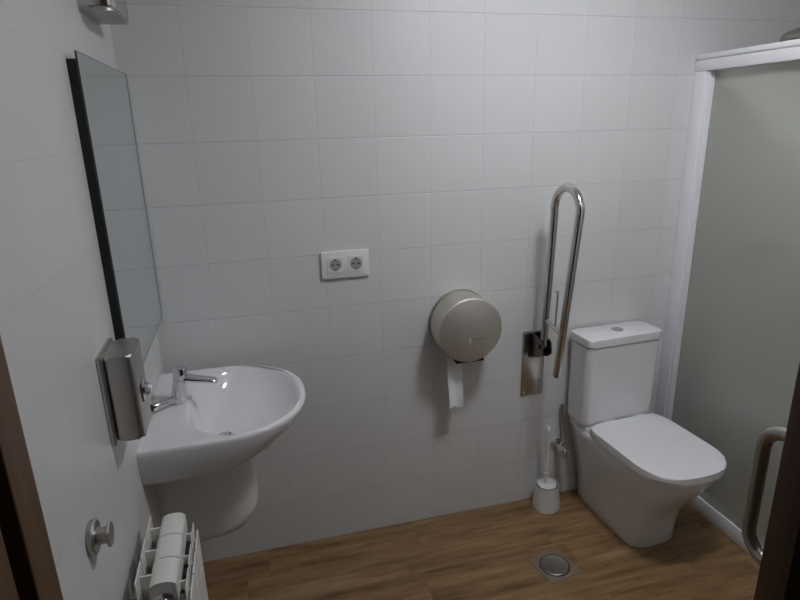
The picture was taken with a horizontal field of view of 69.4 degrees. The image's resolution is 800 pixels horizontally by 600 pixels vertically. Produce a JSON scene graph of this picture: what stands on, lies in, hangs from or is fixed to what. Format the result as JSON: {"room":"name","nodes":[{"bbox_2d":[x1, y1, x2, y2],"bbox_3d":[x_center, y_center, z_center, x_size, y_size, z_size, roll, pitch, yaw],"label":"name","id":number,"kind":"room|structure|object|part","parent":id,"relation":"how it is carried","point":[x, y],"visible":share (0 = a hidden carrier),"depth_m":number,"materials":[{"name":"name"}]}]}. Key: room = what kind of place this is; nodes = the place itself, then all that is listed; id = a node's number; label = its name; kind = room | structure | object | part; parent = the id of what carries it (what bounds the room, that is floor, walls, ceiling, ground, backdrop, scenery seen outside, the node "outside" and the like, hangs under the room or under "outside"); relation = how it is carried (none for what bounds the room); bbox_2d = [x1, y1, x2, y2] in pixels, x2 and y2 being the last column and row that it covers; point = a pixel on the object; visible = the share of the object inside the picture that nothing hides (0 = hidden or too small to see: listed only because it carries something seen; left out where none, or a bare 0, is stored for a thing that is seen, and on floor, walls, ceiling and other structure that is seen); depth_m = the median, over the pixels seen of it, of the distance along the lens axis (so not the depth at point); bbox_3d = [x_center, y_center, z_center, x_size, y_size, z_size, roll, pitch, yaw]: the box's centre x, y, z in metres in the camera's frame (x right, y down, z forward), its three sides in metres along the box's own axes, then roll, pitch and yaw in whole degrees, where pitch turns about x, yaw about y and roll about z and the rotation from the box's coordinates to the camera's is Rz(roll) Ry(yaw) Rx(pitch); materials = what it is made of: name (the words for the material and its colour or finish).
{"room":"public restroom","nodes":[
{"label":"public restroom","id":0,"kind":"room"},
{"bbox_2d":[0,0,163,599],"bbox_3d":[-0.725,0.062,1.199,0.160,2.500,1.500,-6,17,-14],"label":"wall","id":1,"kind":"structure","parent":0,"point":[56,320],"depth_m":1.03,"materials":[{"name":"white paint"}]},
{"bbox_2d":[85,518,113,555],"bbox_3d":[-0.553,0.436,1.069,0.036,0.064,0.064,-6,17,-14],"label":"robe hook","id":2,"kind":"object","parent":1,"relation":"attached to","point":[96,535],"visible":1,"depth_m":1.05,"materials":[{"name":"silver metal"}]},
{"bbox_3d":[-0.549,0.435,1.070,0.018,0.033,0.033,-6,17,-14],"label":"stem","id":3,"kind":"part","parent":2,"relation":"part of","materials":[{"name":"silver metal"}]},
{"bbox_2d":[77,0,128,24],"bbox_3d":[-0.752,-0.850,1.435,0.080,0.271,0.225,-6,17,-14],"label":"wall lamp","id":4,"kind":"object","parent":1,"relation":"attached to","point":[103,12],"visible":1,"depth_m":1.42,"materials":[{"name":"metal"}]},
{"bbox_2d":[66,50,161,363],"bbox_3d":[-0.759,-0.232,1.594,0.024,0.777,0.585,-6,17,-14],"label":"wall mirror","id":5,"kind":"object","parent":1,"relation":"attached to","point":[100,94],"visible":0.82,"depth_m":1.46,"materials":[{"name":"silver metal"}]},
{"bbox_2d":[95,337,151,445],"bbox_3d":[-0.611,0.208,1.311,0.086,0.225,0.130,-6,17,-14],"label":"soap dispenser","id":6,"kind":"object","parent":1,"relation":"attached to","point":[125,390],"visible":1,"depth_m":1.26,"materials":[{"name":"silver metal"}]},
{"bbox_3d":[-0.647,0.204,1.300,0.012,0.209,0.130,-6,17,-14],"label":"plate","id":7,"kind":"part","parent":6,"relation":"part of","materials":[{"name":"silver metal"}]},
{"bbox_2d":[132,513,207,599],"bbox_3d":[-0.546,0.858,1.418,0.138,0.608,0.261,-6,17,-14],"label":"radiator","id":8,"kind":"object","parent":1,"relation":"attached to","point":[170,566],"visible":1,"depth_m":1.34,"materials":[{"name":"metal"}]},
{"bbox_2d":[155,457,258,540],"bbox_3d":[-0.608,0.601,1.871,0.288,0.269,0.246,-6,17,-14],"label":"pedestal","id":9,"kind":"object","parent":1,"relation":"attached to","point":[220,504],"visible":0.66,"depth_m":1.76,"materials":[{"name":"white ceramic"}]},
{"bbox_2d":[136,365,305,485],"bbox_3d":[-0.525,0.384,1.816,0.462,0.172,0.526,-6,17,-14],"label":"washbasin","id":10,"kind":"object","parent":1,"relation":"attached to","point":[224,424],"visible":0.96,"depth_m":1.75,"materials":[{"name":"white ceramic"}]},
{"bbox_2d":[150,365,217,411],"bbox_3d":[-0.660,0.259,1.753,0.207,0.117,0.074,-12,20,-32],"label":"tap","id":11,"kind":"object","parent":10,"relation":"on","point":[181,377],"visible":0.95,"depth_m":1.74,"materials":[{"name":"silver metal"}]},
{"bbox_2d":[110,0,799,562],"bbox_3d":[0.559,-0.317,2.345,3.270,2.500,0.160,-6,17,-14],"label":"wall","id":12,"kind":"structure","parent":0,"point":[437,139],"depth_m":2.13,"materials":[{"name":"white tile"}]},
{"bbox_2d":[321,249,368,278],"bbox_3d":[-0.197,-0.130,2.092,0.174,0.099,0.016,-6,17,-14],"label":"power socket","id":13,"kind":"object","parent":12,"relation":"attached to","point":[347,263],"visible":1,"depth_m":2.09,"materials":[{"name":"white plastic"}]},
{"bbox_2d":[428,289,501,363],"bbox_3d":[0.250,0.099,2.224,0.256,0.257,0.132,-6,17,-14],"label":"dispenser","id":14,"kind":"object","parent":12,"relation":"attached to","point":[467,327],"visible":1,"depth_m":2.17,"materials":[{"name":"grey metal"}]},
{"bbox_2d":[447,358,462,407],"bbox_3d":[0.216,0.326,2.264,0.066,0.219,0.014,-7,18,-18],"label":"toilet paper","id":15,"kind":"object","parent":14,"relation":"hanging from","point":[455,383],"visible":0.92,"depth_m":2.27,"materials":[{"name":"white paper"}]},
{"bbox_2d":[520,183,584,395],"bbox_3d":[0.588,0.011,2.202,0.103,0.906,0.300,-6,17,-14],"label":"grab rail","id":16,"kind":"object","parent":12,"relation":"attached to","point":[536,344],"visible":1,"depth_m":2.19,"materials":[{"name":"metal"}]},
{"bbox_3d":[0.557,0.174,2.394,0.090,0.083,0.007,-6,17,-14],"label":"hinge plate","id":17,"kind":"part","parent":16,"relation":"part of","materials":[{"name":"metal"}]},
{"bbox_3d":[0.557,0.264,2.428,0.103,0.290,0.006,-6,17,-14],"label":"wall plate","id":18,"kind":"part","parent":16,"relation":"part of","materials":[{"name":"silver metal"}]},
{"bbox_3d":[0.592,0.036,2.197,0.016,0.154,0.017,-6,17,-14],"label":"roll holder rod","id":19,"kind":"part","parent":16,"relation":"part of","materials":[{"name":"metal"}]},
{"bbox_2d":[550,404,570,457],"bbox_3d":[0.707,0.571,2.514,0.056,0.229,0.094,-6,17,-14],"label":"valve","id":20,"kind":"object","parent":12,"relation":"attached to","point":[556,443],"visible":1,"depth_m":2.53,"materials":[{"name":"silver metal"}]},
{"bbox_3d":[0.718,0.663,2.506,0.048,0.048,0.024,-6,17,-14],"label":"valve knob","id":21,"kind":"part","parent":20,"relation":"part of","materials":[{"name":"metal"}]},
{"bbox_2d":[203,489,759,599],"bbox_3d":[0.947,1.296,1.448,3.270,0.080,2.910,-6,17,-14],"label":"floor","id":22,"kind":"structure","parent":0,"point":[484,553],"depth_m":2.25,"materials":[{"name":"brown wood"}]},
{"bbox_2d":[532,477,559,513],"bbox_3d":[0.647,0.863,2.557,0.119,0.115,0.119,-6,17,-14],"label":"brush holder","id":23,"kind":"object","parent":22,"relation":"on","point":[544,502],"visible":0.94,"depth_m":2.52,"materials":[{"name":"white plastic"}]},
{"bbox_2d":[538,426,555,490],"bbox_3d":[0.644,0.711,2.511,0.080,0.367,0.080,-6,17,-14],"label":"toilet brush","id":24,"kind":"object","parent":23,"relation":"in","point":[546,484],"visible":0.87,"depth_m":2.51,"materials":[{"name":"white plastic"}]},
{"bbox_3d":[0.646,0.803,2.539,0.080,0.016,0.080,-6,17,-14],"label":"lid","id":25,"kind":"part","parent":24,"relation":"part of","materials":[{"name":"white plastic"}]},
{"bbox_3d":[0.635,0.668,2.495,0.024,0.275,0.021,-6,17,-14],"label":"handle","id":26,"kind":"part","parent":24,"relation":"part of","materials":[{"name":"white plastic"}]},
{"bbox_2d":[529,549,580,583],"bbox_3d":[0.596,1.022,2.227,0.140,0.005,0.140,-9,19,-24],"label":"floor drain","id":27,"kind":"object","parent":22,"relation":"on","point":[554,565],"visible":1,"depth_m":2.22,"materials":[{"name":"silver metal"}]},
{"bbox_2d":[567,320,726,547],"bbox_3d":[0.982,0.567,2.306,0.374,0.814,0.592,-7,18,-17],"label":"toilet","id":28,"kind":"object","parent":22,"relation":"on","point":[638,468],"visible":1,"depth_m":2.33,"materials":[{"name":"white ceramic"}]},
{"bbox_3d":[0.899,0.328,2.451,0.350,0.352,0.144,-7,18,-17],"label":"tank","id":29,"kind":"part","parent":28,"relation":"part of","materials":[{"name":"white ceramic"}]},
{"bbox_3d":[0.896,0.141,2.393,0.354,0.033,0.149,-7,18,-17],"label":"tank lid","id":30,"kind":"part","parent":28,"relation":"part of","materials":[{"name":"white ceramic"}]},
{"bbox_3d":[1.004,0.591,2.241,0.350,0.012,0.432,-7,18,-17],"label":"seat","id":31,"kind":"part","parent":28,"relation":"part of","materials":[{"name":"white plastic"}]},
{"bbox_3d":[1.004,0.571,2.232,0.356,0.026,0.442,-7,18,-17],"label":"seat lid","id":32,"kind":"part","parent":28,"relation":"part of","materials":[{"name":"white plastic"}]},
{"bbox_2d":[655,39,799,554],"bbox_3d":[1.379,0.122,1.917,0.093,1.872,1.300,-6,17,-14],"label":"screen","id":33,"kind":"object","parent":22,"relation":"on","point":[730,356],"visible":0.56,"depth_m":2.19,"materials":[{"name":"grey glass"}]},
{"bbox_3d":[1.197,-0.052,2.483,0.045,1.738,0.062,-6,17,-14],"label":"wall post","id":34,"kind":"part","parent":33,"relation":"part of","materials":[{"name":"white metal"}]},
{"bbox_3d":[1.207,-0.041,2.449,0.033,1.736,0.012,-6,17,-14],"label":"post","id":35,"kind":"part","parent":33,"relation":"part of","materials":[{"name":"white metal"}]},
{"bbox_3d":[1.338,-0.741,1.649,0.051,0.062,1.300,-6,17,-14],"label":"rail","id":36,"kind":"part","parent":33,"relation":"part of","materials":[{"name":"white metal"}]},
{"bbox_3d":[0.947,0.092,0.971,2.950,2.500,0.190,-6,17,-14],"label":"wall","id":37,"kind":"structure","parent":0,"visible":0},
{"bbox_2d":[0,336,62,599],"bbox_3d":[0.147,0.376,0.824,1.280,2.080,0.200,-6,17,-14],"label":"trim","id":38,"kind":"structure","parent":37,"relation":"attached to","point":[28,571],"depth_m":0.67,"materials":[{"name":"brown wood"}]},
{"bbox_2d":[741,362,799,599],"bbox_3d":[1.069,0.288,1.110,0.904,2.031,0.138,-6,17,-14],"label":"sliding door","id":39,"kind":"structure","parent":37,"relation":"in","point":[779,559],"depth_m":0.98,"materials":[{"name":"brown wood"}]},
{"bbox_3d":[0.671,0.356,1.047,0.025,0.285,0.084,-6,17,-14],"label":"pull handle","id":40,"kind":"part","parent":39,"relation":"part of","materials":[{"name":"metal"}]},
{"bbox_3d":[2.277,-0.239,1.955,0.160,2.500,1.500,-6,17,-14],"label":"wall","id":41,"kind":"structure","parent":0,"visible":0},
{"bbox_2d":[779,27,799,41],"bbox_3d":[1.721,-0.979,2.129,0.685,0.056,0.240,-6,17,-14],"label":"shower","id":42,"kind":"object","parent":41,"relation":"attached to","point":[793,34],"visible":0.64,"depth_m":2.06,"materials":[{"name":"metal"}]}
]}

